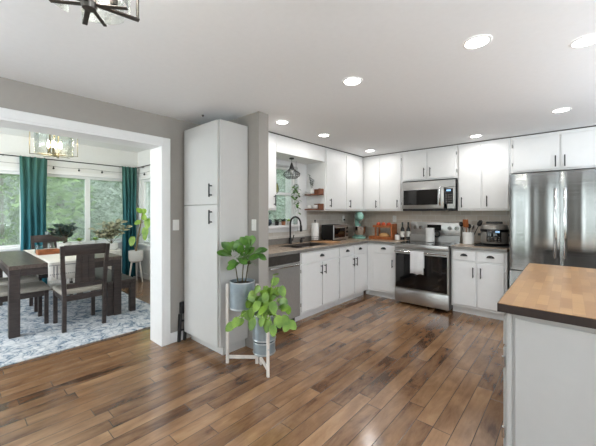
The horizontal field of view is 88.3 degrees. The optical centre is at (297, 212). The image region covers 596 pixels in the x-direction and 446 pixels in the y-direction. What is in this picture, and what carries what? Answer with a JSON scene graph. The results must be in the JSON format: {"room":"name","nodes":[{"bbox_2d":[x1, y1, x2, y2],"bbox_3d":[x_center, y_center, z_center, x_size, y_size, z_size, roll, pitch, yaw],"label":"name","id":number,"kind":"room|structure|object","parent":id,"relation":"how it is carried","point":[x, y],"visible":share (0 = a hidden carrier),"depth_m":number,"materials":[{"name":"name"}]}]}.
{"room":"kitchen","nodes":[
{"label":"kitchen","id":0,"kind":"room"},
{"bbox_2d":[0,133,137,282],"bbox_3d":[-5.135,0.035,5.176,0.150,2.750,4.860,0,0,41],"label":"wall","id":1,"kind":"structure","parent":0,"point":[9,144],"depth_m":6.02,"materials":[{"name":"white paint"}]},
{"bbox_2d":[0,166,20,251],"bbox_3d":[-5.572,-0.030,4.621,0.190,1.520,2.310,0,0,41],"label":"window","id":2,"kind":"structure","parent":1,"relation":"in","point":[8,170],"depth_m":5.30,"materials":[{"name":"white paint"}]},
{"bbox_2d":[0,154,131,167],"bbox_3d":[-4.971,-0.975,5.177,0.094,0.018,4.180,0,0,41],"label":"curtain rod","id":3,"kind":"object","parent":1,"relation":"attached to","point":[0,154],"visible":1,"depth_m":5.81,"materials":[{"name":"brown metal"}]},
{"bbox_2d":[19,155,46,283],"bbox_3d":[-4.658,0.197,5.415,0.092,2.367,0.384,0,0,41],"label":"curtain","id":4,"kind":"object","parent":3,"relation":"hanging from","point":[33,171],"visible":0.63,"depth_m":5.41,"materials":[{"name":"teal fabric"}]},
{"bbox_2d":[47,170,121,247],"bbox_3d":[-4.202,-0.030,6.172,0.190,1.520,1.690,0,0,41],"label":"window","id":5,"kind":"structure","parent":1,"relation":"in","point":[50,173],"depth_m":6.17,"materials":[{"name":"white paint"}]},
{"bbox_2d":[47,276,135,288],"bbox_3d":[-5.073,1.350,5.121,0.016,0.120,4.560,0,0,41],"label":"baseboard","id":6,"kind":"structure","parent":1,"relation":"attached to","point":[58,282],"depth_m":5.75,"materials":[{"name":"white paint"}]},
{"bbox_2d":[0,127,146,152],"bbox_3d":[-3.737,-1.390,3.941,3.880,0.100,4.860,0,0,41],"label":"ceiling","id":7,"kind":"structure","parent":0,"point":[8,131],"depth_m":5.69,"materials":[{"name":"white paint"}]},
{"bbox_2d":[29,131,77,158],"bbox_3d":[-3.505,-1.072,4.416,0.447,0.534,0.447,0,0,20],"label":"chandelier","id":8,"kind":"object","parent":7,"relation":"hanging from","point":[40,149],"visible":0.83,"depth_m":4.35,"materials":[{"name":"glass"}]},
{"bbox_2d":[138,149,149,273],"bbox_3d":[-2.122,0.035,5.657,3.730,2.750,0.150,0,0,41],"label":"wall","id":9,"kind":"structure","parent":0,"point":[143,156],"depth_m":6.63,"materials":[{"name":"white paint"}]},
{"bbox_2d":[137,271,149,279],"bbox_3d":[-2.171,1.350,5.589,3.714,0.120,0.016,0,0,41],"label":"baseboard","id":10,"kind":"structure","parent":9,"relation":"attached to","point":[145,276],"depth_m":6.56,"materials":[{"name":"white paint"}]},
{"bbox_2d":[138,175,149,250],"bbox_3d":[-2.846,0.000,6.242,1.670,1.580,0.190,0,0,41],"label":"window","id":11,"kind":"structure","parent":9,"relation":"in","point":[145,245],"depth_m":6.71,"materials":[{"name":"white paint"}]},
{"bbox_2d":[6,162,148,174],"bbox_3d":[-4.317,-0.838,4.779,1.579,0.079,4.048,0,0,41],"label":"string lights","id":12,"kind":"object","parent":11,"relation":"attached to","point":[6,162],"visible":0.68,"depth_m":5.99,"materials":[{"name":"black plastic"}]},
{"bbox_3d":[-2.841,-0.975,6.134,1.780,0.018,0.083,0,0,41],"label":"curtain rod","id":13,"kind":"object","parent":9,"relation":"attached to","visible":0},
{"bbox_2d":[122,166,136,276],"bbox_3d":[-3.615,0.194,6.595,0.094,2.372,0.305,0,0,41],"label":"curtain","id":14,"kind":"object","parent":13,"relation":"hanging from","point":[129,175],"visible":0.8,"depth_m":6.57,"materials":[{"name":"teal fabric"}]},
{"bbox_2d":[0,77,322,332],"bbox_3d":[-1.788,0.190,3.021,0.220,2.440,8.860,0,0,41],"label":"wall","id":15,"kind":"structure","parent":0,"point":[14,95],"depth_m":3.04,"materials":[{"name":"beige paint"}]},
{"bbox_2d":[0,107,169,346],"bbox_3d":[-2.498,0.345,2.233,0.280,2.130,2.940,0,0,41],"label":"trim","id":16,"kind":"structure","parent":15,"relation":"attached to","point":[156,150],"depth_m":3.25,"materials":[{"name":"white paint"}]},
{"bbox_2d":[173,220,178,229],"bbox_3d":[-1.333,0.134,3.358,0.016,0.116,0.072,0,0,41],"label":"light switch","id":17,"kind":"object","parent":15,"relation":"attached to","point":[175,222],"visible":1,"depth_m":3.35,"materials":[{"name":"white plastic"}]},
{"bbox_2d":[170,331,190,343],"bbox_3d":[-2.789,1.355,1.709,0.016,0.110,5.270,0,0,41],"label":"baseboard","id":18,"kind":"structure","parent":15,"relation":"attached to","point":[173,336],"depth_m":3.34,"materials":[{"name":"white paint"}]},
{"bbox_2d":[268,132,275,210],"bbox_3d":[-0.596,-0.524,3.865,0.438,0.988,0.589,0,0,41],"label":"upper cabinet","id":19,"kind":"object","parent":15,"relation":"attached to","point":[271,137],"visible":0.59,"depth_m":3.89,"materials":[{"name":"white paint"}]},
{"bbox_2d":[268,159,306,232],"bbox_3d":[-0.358,-0.250,4.595,0.320,1.080,1.293,0,0,41],"label":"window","id":20,"kind":"structure","parent":15,"relation":"in","point":[291,209],"depth_m":4.88,"materials":[{"name":"white paint"}]},
{"bbox_2d":[290,184,301,214],"bbox_3d":[-0.019,-0.379,4.688,0.166,0.820,0.165,0,0,41],"label":"hanging plant","id":21,"kind":"object","parent":15,"relation":"hanging from","point":[296,188],"visible":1,"depth_m":4.69,"materials":[{"name":"green plant"}]},
{"bbox_2d":[268,211,353,239],"bbox_3d":[0.083,0.214,4.966,0.010,0.499,3.145,0,0,41],"label":"tiled wall","id":22,"kind":"structure","parent":15,"relation":"attached to","point":[321,217],"depth_m":5.33,"materials":[{"name":"grey tile"}]},
{"bbox_2d":[307,148,362,210],"bbox_3d":[0.689,-0.524,5.320,0.438,0.988,1.173,0,0,41],"label":"upper cabinet","id":23,"kind":"object","parent":15,"relation":"attached to","point":[340,176],"visible":0.98,"depth_m":5.01,"materials":[{"name":"white paint"}]},
{"bbox_2d":[305,204,323,209],"bbox_3d":[0.252,-0.092,4.844,0.305,0.100,0.106,0,0,41],"label":"floating shelf","id":24,"kind":"object","parent":23,"relation":"attached to","point":[320,206],"visible":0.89,"depth_m":4.76,"materials":[{"name":"brown wood"}]},
{"bbox_2d":[305,188,323,195],"bbox_3d":[0.252,-0.325,4.844,0.305,0.100,0.106,0,0,41],"label":"floating shelf","id":25,"kind":"object","parent":23,"relation":"attached to","point":[319,191],"visible":1,"depth_m":4.78,"materials":[{"name":"brown wood"}]},
{"bbox_2d":[307,174,313,193],"bbox_3d":[0.216,-0.451,4.850,0.141,0.309,0.091,0,0,41],"label":"vase","id":26,"kind":"object","parent":25,"relation":"on","point":[311,183],"visible":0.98,"depth_m":4.84,"materials":[{"name":"white ceramic"}]},
{"bbox_2d":[0,276,504,445],"bbox_3d":[-1.009,1.450,2.332,10.100,0.080,8.860,0,0,41],"label":"floor","id":27,"kind":"structure","parent":0,"point":[366,369],"depth_m":2.46,"materials":[{"name":"brown wood"}]},
{"bbox_2d":[0,290,149,367],"bbox_3d":[-3.922,1.404,3.777,3.120,0.012,3.570,0,0,41],"label":"area rug","id":28,"kind":"object","parent":27,"relation":"on","point":[36,339],"visible":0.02,"depth_m":3.77,"materials":[{"name":"grey carpet"}]},
{"bbox_2d":[0,275,38,311],"bbox_3d":[-4.015,0.889,4.291,0.508,1.018,0.557,0,0,41],"label":"dining chair","id":29,"kind":"object","parent":28,"relation":"on","point":[31,278],"visible":0.53,"depth_m":4.31,"materials":[{"name":"brown wood"}]},
{"bbox_2d":[0,281,49,323],"bbox_3d":[-3.498,0.889,3.834,0.508,1.018,0.557,0,0,41],"label":"dining chair","id":30,"kind":"object","parent":28,"relation":"on","point":[38,289],"visible":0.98,"depth_m":3.84,"materials":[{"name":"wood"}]},
{"bbox_2d":[30,235,72,294],"bbox_3d":[-4.141,0.889,5.185,0.557,1.018,0.508,0,0,41],"label":"dining chair","id":31,"kind":"object","parent":28,"relation":"on","point":[46,239],"visible":0.17,"depth_m":5.27,"materials":[{"name":"brown wood"}]},
{"bbox_2d":[0,250,121,338],"bbox_3d":[-3.515,0.996,4.435,1.860,0.802,1.145,0,0,41],"label":"dining table","id":32,"kind":"object","parent":28,"relation":"on","point":[15,264],"visible":0.69,"depth_m":3.63,"materials":[{"name":"brown wood"}]},
{"bbox_2d":[24,248,75,283],"bbox_3d":[-3.516,0.718,4.426,1.900,0.254,0.450,0,0,41],"label":"table runner","id":33,"kind":"object","parent":32,"relation":"on","point":[53,260],"visible":0.52,"depth_m":3.79,"materials":[{"name":"white fabric"}]},
{"bbox_2d":[36,248,59,254],"bbox_3d":[-3.597,0.558,4.417,0.180,0.065,0.250,0,0,41],"label":"wooden tray","id":34,"kind":"object","parent":33,"relation":"on","point":[53,250],"visible":0.88,"depth_m":4.36,"materials":[{"name":"orange wood"}]},
{"bbox_2d":[45,222,77,248],"bbox_3d":[-3.706,0.373,4.817,0.459,0.436,0.395,0,0,41],"label":"table plant","id":35,"kind":"object","parent":33,"relation":"on","point":[66,230],"visible":0.97,"depth_m":4.80,"materials":[{"name":"green plant"}]},
{"bbox_2d":[53,243,109,332],"bbox_3d":[-2.755,0.889,3.881,0.557,1.018,0.508,0,0,41],"label":"dining chair","id":36,"kind":"object","parent":28,"relation":"on","point":[85,281],"visible":1,"depth_m":3.73,"materials":[{"name":"brown wood"}]},
{"bbox_2d":[77,267,135,315],"bbox_3d":[-3.022,1.168,4.781,1.540,0.460,0.365,0,0,41],"label":"bench","id":37,"kind":"object","parent":28,"relation":"on","point":[129,282],"visible":0.54,"depth_m":4.36,"materials":[{"name":"brown wood"}]},
{"bbox_2d":[108,249,121,272],"bbox_3d":[-3.677,1.062,6.049,0.370,0.670,0.370,0,0,41],"label":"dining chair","id":38,"kind":"object","parent":27,"relation":"on","point":[117,251],"visible":0.13,"depth_m":5.98,"materials":[{"name":"beige fabric"}]},
{"bbox_2d":[89,219,131,249],"bbox_3d":[-3.684,0.422,6.042,0.510,0.608,0.702,0,0,41],"label":"variegated plant","id":39,"kind":"object","parent":38,"relation":"on","point":[112,230],"visible":0.98,"depth_m":5.99,"materials":[{"name":"green plant"}]},
{"bbox_2d":[128,250,143,281],"bbox_3d":[-3.332,1.092,6.292,0.282,0.640,0.295,0,0,41],"label":"planter","id":40,"kind":"object","parent":27,"relation":"on","point":[134,256],"visible":0.96,"depth_m":6.21,"materials":[{"name":"white ceramic"}]},
{"bbox_2d":[128,250,143,262],"bbox_3d":[-3.324,0.896,6.298,0.276,0.248,0.276,0,0,41],"label":"plant pot","id":41,"kind":"object","parent":40,"relation":"on","point":[134,256],"depth_m":6.19,"materials":[{"name":"white ceramic"}]},
{"bbox_2d":[129,208,149,250],"bbox_3d":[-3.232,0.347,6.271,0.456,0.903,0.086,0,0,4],"label":"houseplant","id":42,"kind":"object","parent":40,"relation":"on","point":[145,230],"visible":0.98,"depth_m":6.28,"materials":[{"name":"green plant"}]},
{"bbox_2d":[177,301,186,341],"bbox_3d":[-1.273,1.195,3.389,0.031,0.431,0.115,0,0,41],"label":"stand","id":43,"kind":"object","parent":27,"relation":"on","point":[181,304],"visible":0.71,"depth_m":3.36,"materials":[{"name":"black metal"}]},
{"bbox_2d":[184,119,247,354],"bbox_3d":[-0.900,0.253,3.278,0.650,2.315,0.402,0,0,41],"label":"pantry cabinet","id":44,"kind":"object","parent":27,"relation":"on","point":[216,151],"visible":1,"depth_m":3.10,"materials":[{"name":"white laminate"}]},
{"bbox_2d":[225,283,269,377],"bbox_3d":[-0.423,1.038,2.820,0.511,0.745,0.175,0,0,32],"label":"plant stand","id":45,"kind":"object","parent":27,"relation":"on","point":[259,360],"visible":0.66,"depth_m":2.87,"materials":[{"name":"white wood"}]},
{"bbox_2d":[229,278,254,311],"bbox_3d":[-0.523,0.762,2.878,0.240,0.255,0.240,0,0,41],"label":"plant pot","id":46,"kind":"object","parent":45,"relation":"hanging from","point":[239,292],"visible":0.84,"depth_m":2.77,"materials":[{"name":"metal"}]},
{"bbox_2d":[217,235,267,282],"bbox_3d":[-0.519,0.435,2.872,0.451,0.444,0.342,0,0,16],"label":"rubber plant","id":47,"kind":"object","parent":46,"relation":"on","point":[238,245],"visible":1,"depth_m":2.84,"materials":[{"name":"green plant"}]},
{"bbox_2d":[252,310,275,342],"bbox_3d":[-0.302,1.010,2.746,0.214,0.230,0.214,0,0,41],"label":"plant pot","id":48,"kind":"object","parent":45,"relation":"hanging from","point":[259,335],"visible":0.49,"depth_m":2.66,"materials":[{"name":"metal"}]},
{"bbox_2d":[225,273,296,336],"bbox_3d":[-0.304,0.777,2.710,0.609,0.504,0.302,0,0,15],"label":"pothos","id":49,"kind":"object","parent":48,"relation":"in","point":[255,303],"visible":0.98,"depth_m":2.66,"materials":[{"name":"green plant"}]},
{"bbox_2d":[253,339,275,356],"bbox_3d":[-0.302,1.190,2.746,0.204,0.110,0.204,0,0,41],"label":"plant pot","id":50,"kind":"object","parent":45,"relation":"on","point":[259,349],"visible":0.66,"depth_m":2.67,"materials":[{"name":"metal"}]},
{"bbox_2d":[229,111,267,348],"bbox_3d":[-0.680,0.190,3.452,0.870,2.440,0.135,0,0,41],"label":"wall pier","id":51,"kind":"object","parent":27,"relation":"on","point":[257,122],"visible":0.29,"depth_m":3.17,"materials":[{"name":"beige paint"}]},
{"bbox_2d":[252,219,255,230],"bbox_3d":[-0.457,0.126,3.154,0.072,0.116,0.016,0,0,41],"label":"light switch","id":52,"kind":"object","parent":51,"relation":"attached to","point":[253,220],"visible":1,"depth_m":3.15,"materials":[{"name":"white plastic"}]},
{"bbox_2d":[268,253,299,328],"bbox_3d":[-0.380,0.959,3.853,0.650,0.903,0.603,0,0,41],"label":"dishwasher","id":53,"kind":"object","parent":27,"relation":"on","point":[287,266],"visible":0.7,"depth_m":3.73,"materials":[{"name":"silver metal"}]},
{"bbox_2d":[295,247,338,321],"bbox_3d":[0.106,0.958,4.427,0.658,0.905,0.887,0,0,41],"label":"base cabinet","id":54,"kind":"object","parent":27,"relation":"on","point":[319,269],"visible":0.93,"depth_m":4.20,"materials":[{"name":"white paint"}]},
{"bbox_2d":[268,236,407,256],"bbox_3d":[0.527,0.442,4.576,1.169,0.124,3.139,0,0,41],"label":"countertop","id":55,"kind":"structure","parent":54,"relation":"on","point":[274,245],"depth_m":4.51,"materials":[{"name":"beige stone"}]},
{"bbox_2d":[288,216,301,243],"bbox_3d":[-0.038,0.256,4.561,0.224,0.418,0.107,0,0,41],"label":"faucet","id":56,"kind":"object","parent":55,"relation":"on","point":[298,218],"visible":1,"depth_m":4.58,"materials":[{"name":"black metal"}]},
{"bbox_2d":[281,242,325,247],"bbox_3d":[0.092,0.571,4.448,0.386,0.208,0.746,0,0,41],"label":"sink","id":57,"kind":"object","parent":55,"relation":"in","point":[301,245],"visible":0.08,"depth_m":4.66,"materials":[{"name":"metal"}]},
{"bbox_2d":[310,220,318,241],"bbox_3d":[0.275,0.288,4.934,0.150,0.351,0.150,0,0,41],"label":"paper towel holder","id":58,"kind":"object","parent":55,"relation":"on","point":[314,226],"visible":0.98,"depth_m":4.89,"materials":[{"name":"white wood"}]},
{"bbox_2d":[316,240,339,242],"bbox_3d":[0.472,0.457,4.833,0.290,0.015,0.270,0,0,41],"label":"cutting board","id":59,"kind":"object","parent":55,"relation":"on","point":[324,241],"visible":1,"depth_m":4.80,"materials":[{"name":"brown wood"}]},
{"bbox_2d":[322,224,347,240],"bbox_3d":[0.650,0.332,5.243,0.293,0.264,0.440,0,0,41],"label":"toaster oven","id":60,"kind":"object","parent":55,"relation":"on","point":[332,232],"visible":0.98,"depth_m":5.12,"materials":[{"name":"black metal"}]},
{"bbox_2d":[352,211,366,238],"bbox_3d":[1.123,0.220,5.659,0.254,0.488,0.420,0,0,1],"label":"stand mixer","id":61,"kind":"object","parent":55,"relation":"on","point":[359,231],"visible":1,"depth_m":5.51,"materials":[{"name":"green metal"}]},
{"bbox_2d":[353,226,366,235],"bbox_3d":[1.121,0.334,5.571,0.244,0.176,0.244,0,0,1],"label":"bowl","id":62,"kind":"object","parent":61,"relation":"on","point":[358,230],"depth_m":5.49,"materials":[{"name":"metal"}]},
{"bbox_2d":[369,224,396,239],"bbox_3d":[1.503,0.327,5.450,0.438,0.275,0.220,0,0,41],"label":"rack","id":63,"kind":"object","parent":55,"relation":"on","point":[393,227],"visible":0.89,"depth_m":5.34,"materials":[{"name":"orange wood"}]},
{"bbox_2d":[369,235,389,239],"bbox_3d":[1.493,0.439,5.459,0.410,0.050,0.220,0,0,41],"label":"tray","id":64,"kind":"object","parent":63,"relation":"on","point":[373,236],"depth_m":5.39,"materials":[{"name":"orange wood"}]},
{"bbox_2d":[373,225,389,227],"bbox_3d":[1.519,0.239,5.436,0.340,0.040,0.180,0,0,41],"label":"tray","id":65,"kind":"object","parent":63,"relation":"on","point":[379,226],"depth_m":5.37,"materials":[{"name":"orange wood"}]},
{"bbox_2d":[379,233,389,236],"bbox_3d":[1.521,0.401,5.408,0.198,0.099,0.123,0,0,41],"label":"bread loaf","id":66,"kind":"object","parent":63,"relation":"in","point":[380,234],"visible":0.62,"depth_m":5.36,"materials":[{"name":"beige food"}]},
{"bbox_2d":[400,222,404,239],"bbox_3d":[1.795,0.312,5.272,0.070,0.303,0.070,0,0,41],"label":"wine bottle","id":67,"kind":"object","parent":55,"relation":"on","point":[402,230],"visible":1,"depth_m":5.25,"materials":[{"name":"black glass"}]},
{"bbox_2d":[406,222,409,239],"bbox_3d":[1.906,0.312,5.308,0.070,0.303,0.070,0,0,41],"label":"wine bottle","id":68,"kind":"object","parent":55,"relation":"on","point":[408,227],"visible":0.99,"depth_m":5.28,"materials":[{"name":"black glass"}]},
{"bbox_2d":[334,243,366,305],"bbox_3d":[0.693,0.958,5.091,0.658,0.905,0.879,0,0,41],"label":"base cabinet","id":69,"kind":"object","parent":27,"relation":"on","point":[352,258],"visible":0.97,"depth_m":4.84,"materials":[{"name":"white paint"}]},
{"bbox_2d":[366,243,394,298],"bbox_3d":[1.536,0.958,5.295,0.603,0.905,0.658,0,0,41],"label":"base cabinet","id":70,"kind":"object","parent":27,"relation":"on","point":[381,257],"visible":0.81,"depth_m":5.06,"materials":[{"name":"white paint"}]},
{"bbox_2d":[394,222,461,311],"bbox_3d":[2.030,0.782,4.796,0.785,1.255,0.803,0,0,41],"label":"range","id":71,"kind":"object","parent":27,"relation":"on","point":[432,289],"visible":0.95,"depth_m":4.57,"materials":[{"name":"metal"}]},
{"bbox_2d":[410,251,423,274],"bbox_3d":[1.755,0.737,4.521,0.196,0.338,0.049,0,0,41],"label":"tea towel","id":72,"kind":"object","parent":71,"relation":"hanging from","point":[416,257],"visible":1,"depth_m":4.50,"materials":[{"name":"white fabric"}]},
{"bbox_2d":[396,240,458,246],"bbox_3d":[2.015,0.476,4.779,0.785,0.016,0.568,0,0,41],"label":"cooktop","id":73,"kind":"object","parent":71,"relation":"in","point":[447,243],"depth_m":4.81,"materials":[{"name":"silver glass"}]},
{"bbox_2d":[425,228,439,241],"bbox_3d":[2.132,0.353,4.868,0.212,0.225,0.140,0,0,41],"label":"pitcher","id":74,"kind":"object","parent":71,"relation":"on","point":[430,232],"visible":0.99,"depth_m":4.83,"materials":[{"name":"white ceramic"}]},
{"bbox_2d":[451,249,509,319],"bbox_3d":[2.608,0.958,4.348,0.663,0.905,0.658,0,0,41],"label":"base cabinet","id":75,"kind":"object","parent":27,"relation":"on","point":[479,279],"visible":0.93,"depth_m":4.12,"materials":[{"name":"white paint"}]},
{"bbox_2d":[450,243,509,251],"bbox_3d":[2.626,0.484,4.368,0.667,0.039,0.672,0,0,41],"label":"countertop","id":76,"kind":"structure","parent":75,"relation":"on","point":[460,245],"depth_m":4.14,"materials":[{"name":"beige stone"}]},
{"bbox_2d":[462,232,473,243],"bbox_3d":[2.533,0.375,4.567,0.156,0.178,0.156,0,0,41],"label":"utensil crock","id":77,"kind":"object","parent":76,"relation":"on","point":[467,237],"visible":0.97,"depth_m":4.50,"materials":[{"name":"white ceramic"}]},
{"bbox_2d":[463,219,468,231],"bbox_3d":[2.495,0.274,4.551,0.058,0.355,0.080,0,0,-30],"label":"wooden spatula","id":78,"kind":"object","parent":77,"relation":"in","point":[465,221],"visible":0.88,"depth_m":4.54,"materials":[{"name":"orange wood"}]},
{"bbox_2d":[474,220,482,234],"bbox_3d":[2.626,0.279,4.524,0.168,0.349,0.108,0,0,41],"label":"skimmer","id":79,"kind":"object","parent":77,"relation":"in","point":[479,223],"visible":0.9,"depth_m":4.47,"materials":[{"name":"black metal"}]},
{"bbox_2d":[474,243,509,247],"bbox_3d":[2.755,0.457,4.331,0.395,0.015,0.420,0,0,41],"label":"serving tray","id":80,"kind":"object","parent":76,"relation":"on","point":[478,244],"visible":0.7,"depth_m":4.21,"materials":[{"name":"black plastic"}]},
{"bbox_2d":[478,221,509,245],"bbox_3d":[2.757,0.290,4.319,0.360,0.332,0.348,0,0,-14],"label":"pressure cooker","id":81,"kind":"object","parent":80,"relation":"on","point":[492,233],"visible":0.97,"depth_m":4.19,"materials":[{"name":"black plastic"}]},
{"bbox_2d":[497,263,595,445],"bbox_3d":[1.997,0.943,1.933,1.005,0.935,1.718,0,0,41],"label":"kitchen island","id":82,"kind":"object","parent":27,"relation":"on","point":[549,355],"visible":1,"depth_m":1.54,"materials":[{"name":"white wood"}]},
{"bbox_2d":[510,169,595,285],"bbox_3d":[3.188,0.468,3.727,0.940,1.885,0.852,0,0,41],"label":"refrigerator","id":83,"kind":"object","parent":27,"relation":"on","point":[553,214],"visible":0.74,"depth_m":3.50,"materials":[{"name":"metal"}]},
{"bbox_2d":[0,0,595,156],"bbox_3d":[0.453,-1.080,1.041,6.200,0.100,8.860,0,0,41],"label":"ceiling","id":84,"kind":"structure","parent":0,"point":[185,60],"depth_m":2.08,"materials":[{"name":"paint"}]},
{"bbox_2d":[49,0,139,26],"bbox_3d":[-0.688,-0.850,1.012,0.240,0.359,0.240,0,0,0],"label":"chandelier","id":85,"kind":"object","parent":84,"relation":"hanging from","point":[111,12],"visible":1,"depth_m":1.07,"materials":[{"name":"clear glass"}]},
{"bbox_2d":[102,0,117,5],"bbox_3d":[-0.647,-0.738,1.042,0.026,0.104,0.064,0,0,41],"label":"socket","id":86,"kind":"object","parent":85,"relation":"attached to","point":[111,2],"depth_m":1.05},
{"bbox_2d":[275,120,288,123],"bbox_3d":[-0.181,-1.026,3.482,0.156,0.006,0.156,0,0,41],"label":"recessed light","id":87,"kind":"object","parent":84,"relation":"in","point":[277,121],"visible":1,"depth_m":3.48,"materials":[{"name":"white"}]},
{"bbox_2d":[342,77,362,85],"bbox_3d":[0.425,-1.026,2.400,0.156,0.006,0.156,0,0,41],"label":"recessed light","id":88,"kind":"object","parent":84,"relation":"in","point":[350,81],"visible":1,"depth_m":2.40,"materials":[{"name":"white plastic"}]},
{"bbox_2d":[462,34,491,48],"bbox_3d":[1.078,-1.026,1.849,0.156,0.006,0.156,0,0,41],"label":"recessed light","id":89,"kind":"object","parent":84,"relation":"in","point":[478,41],"visible":1,"depth_m":1.84,"materials":[{"name":"white paint"}]},
{"bbox_2d":[551,107,571,112],"bbox_3d":[2.636,-1.026,3.075,0.156,0.006,0.156,0,0,41],"label":"recessed light","id":90,"kind":"object","parent":84,"relation":"in","point":[559,110],"visible":1,"depth_m":3.07,"materials":[{"name":"white plastic"}]},
{"bbox_2d":[569,34,595,47],"bbox_3d":[1.725,-1.026,1.839,0.156,0.006,0.156,0,0,41],"label":"recessed light","id":91,"kind":"object","parent":84,"relation":"in","point":[587,40],"visible":1,"depth_m":1.84,"materials":[{"name":"white plastic"}]},
{"bbox_2d":[276,134,324,163],"bbox_3d":[-0.075,-0.904,4.504,0.385,0.228,1.053,0,0,41],"label":"wall","id":92,"kind":"structure","parent":0,"point":[302,152],"depth_m":4.38,"materials":[{"name":"white paint"}]},
{"bbox_2d":[276,157,278,193],"bbox_3d":[-0.305,-0.530,4.338,0.010,0.518,0.095,0,0,41],"label":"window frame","id":93,"kind":"structure","parent":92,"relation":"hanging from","point":[277,186],"depth_m":4.34,"materials":[{"name":"white wood"}]},
{"bbox_2d":[283,158,299,178],"bbox_3d":[-0.091,-0.642,4.429,0.248,0.294,0.248,0,0,41],"label":"pendant lamp","id":94,"kind":"object","parent":92,"relation":"hanging from","point":[291,164],"visible":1,"depth_m":4.41,"materials":[{"name":"black metal"}]},
{"bbox_2d":[268,125,595,156],"bbox_3d":[1.489,-1.024,3.525,3.295,0.012,2.845,0,0,41],"label":"trim","id":95,"kind":"structure","parent":92,"relation":"attached to","point":[594,125],"depth_m":4.37,"materials":[{"name":"white wood"}]},
{"bbox_2d":[367,243,367,284],"bbox_3d":[3.418,0.190,4.233,5.980,2.440,0.150,0,0,41],"label":"wall","id":96,"kind":"structure","parent":0,"point":[367,243],"depth_m":5.96,"materials":[{"name":"white paint"}]},
{"bbox_2d":[363,152,404,210],"bbox_3d":[1.564,-0.524,5.504,0.747,0.988,0.378,0,0,41],"label":"upper cabinet","id":97,"kind":"object","parent":96,"relation":"attached to","point":[382,174],"visible":0.97,"depth_m":5.37,"materials":[{"name":"white paint"}]},
{"bbox_2d":[403,145,457,181],"bbox_3d":[2.161,-0.770,4.977,0.841,0.496,0.378,0,0,41],"label":"upper cabinet","id":98,"kind":"object","parent":96,"relation":"attached to","point":[440,163],"visible":0.94,"depth_m":4.83,"materials":[{"name":"white paint"}]},
{"bbox_2d":[402,179,457,210],"bbox_3d":[2.139,-0.267,4.942,0.808,0.471,0.456,0,0,41],"label":"microwave","id":99,"kind":"object","parent":98,"relation":"attached to","point":[437,195],"visible":0.95,"depth_m":4.78,"materials":[{"name":"silver metal"}]},
{"bbox_2d":[458,138,511,210],"bbox_3d":[2.724,-0.524,4.479,0.655,0.988,0.378,0,0,41],"label":"upper cabinet","id":100,"kind":"object","parent":96,"relation":"attached to","point":[484,168],"visible":0.97,"depth_m":4.35,"materials":[{"name":"white paint"}]},
{"bbox_2d":[511,126,595,173],"bbox_3d":[3.355,-0.776,3.922,1.023,0.483,0.378,0,0,41],"label":"upper cabinet","id":101,"kind":"object","parent":96,"relation":"attached to","point":[574,149],"visible":0.96,"depth_m":3.85,"materials":[{"name":"white paint"}]},
{"bbox_2d":[354,211,509,243],"bbox_3d":[2.115,0.214,5.277,2.645,0.499,0.010,0,0,41],"label":"tiled wall","id":102,"kind":"structure","parent":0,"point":[371,218],"depth_m":5.17,"materials":[{"name":"grey tile"}]},
{"label":"outside","id":103,"kind":"structure","parent":0,"visible":0},
{"bbox_3d":[-0.438,2.135,7.057,70.000,0.050,70.000,0,0,41],"label":"ground","id":104,"kind":"structure","parent":103,"visible":0},
{"bbox_2d":[3,174,18,231],"bbox_3d":[-14.682,-1.372,13.279,4.693,6.970,4.593,0,0,-29],"label":"birch tree","id":105,"kind":"object","parent":104,"relation":"on","point":[10,180],"visible":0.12,"depth_m":14.18,"materials":[{"name":"green plant"}]},
{"bbox_2d":[0,174,96,245],"bbox_3d":[-8.066,-0.484,8.312,4.608,5.197,4.464,0,0,41],"label":"leafy tree","id":106,"kind":"object","parent":104,"relation":"on","point":[65,194],"visible":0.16,"depth_m":8.91,"materials":[{"name":"green plant"}]},
{"bbox_2d":[4,174,117,244],"bbox_3d":[-9.548,-1.850,12.229,4.503,7.926,4.322,0,0,41],"label":"spruce tree","id":107,"kind":"object","parent":104,"relation":"on","point":[62,204],"visible":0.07,"depth_m":11.93,"materials":[{"name":"green plant"}]},
{"bbox_2d":[46,179,121,239],"bbox_3d":[-11.928,-1.372,16.439,4.593,6.970,4.693,0,0,11],"label":"birch tree","id":108,"kind":"object","parent":104,"relation":"on","point":[98,203],"visible":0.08,"depth_m":16.40,"materials":[{"name":"green plant"}]},
{"bbox_2d":[90,180,122,239],"bbox_3d":[-5.414,-1.372,11.444,4.693,6.970,4.593,0,0,41],"label":"birch tree","id":109,"kind":"object","parent":104,"relation":"on","point":[115,201],"visible":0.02,"depth_m":10.37,"materials":[{"name":"green plant"}]},
{"bbox_2d":[268,175,284,221],"bbox_3d":[-2.304,-1.850,14.662,4.322,7.926,4.503,0,0,-34],"label":"spruce tree","id":110,"kind":"object","parent":104,"relation":"on","point":[274,213],"visible":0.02,"depth_m":14.42,"materials":[{"name":"green plant"}]},
{"bbox_2d":[273,170,284,219],"bbox_3d":[-1.519,-1.850,19.122,4.322,7.926,4.503,0,0,-10],"label":"spruce tree","id":111,"kind":"object","parent":104,"relation":"on","point":[280,172],"visible":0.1,"depth_m":18.73,"materials":[{"name":"green plant"}]},
{"bbox_2d":[277,172,284,217],"bbox_3d":[1.246,-1.372,15.343,4.593,6.970,4.693,0,0,10],"label":"birch tree","id":112,"kind":"object","parent":104,"relation":"on","point":[282,186],"visible":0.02,"depth_m":15.23,"materials":[{"name":"green plant"}]},
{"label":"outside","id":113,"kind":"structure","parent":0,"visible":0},
{"bbox_2d":[3,169,284,239],"bbox_3d":[2.145,-4.991,26.393,75.956,14.386,31.230,0,0,1],"label":"hillside","id":114,"kind":"structure","parent":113,"point":[104,197],"depth_m":24.70,"materials":[{"name":"green plant"}]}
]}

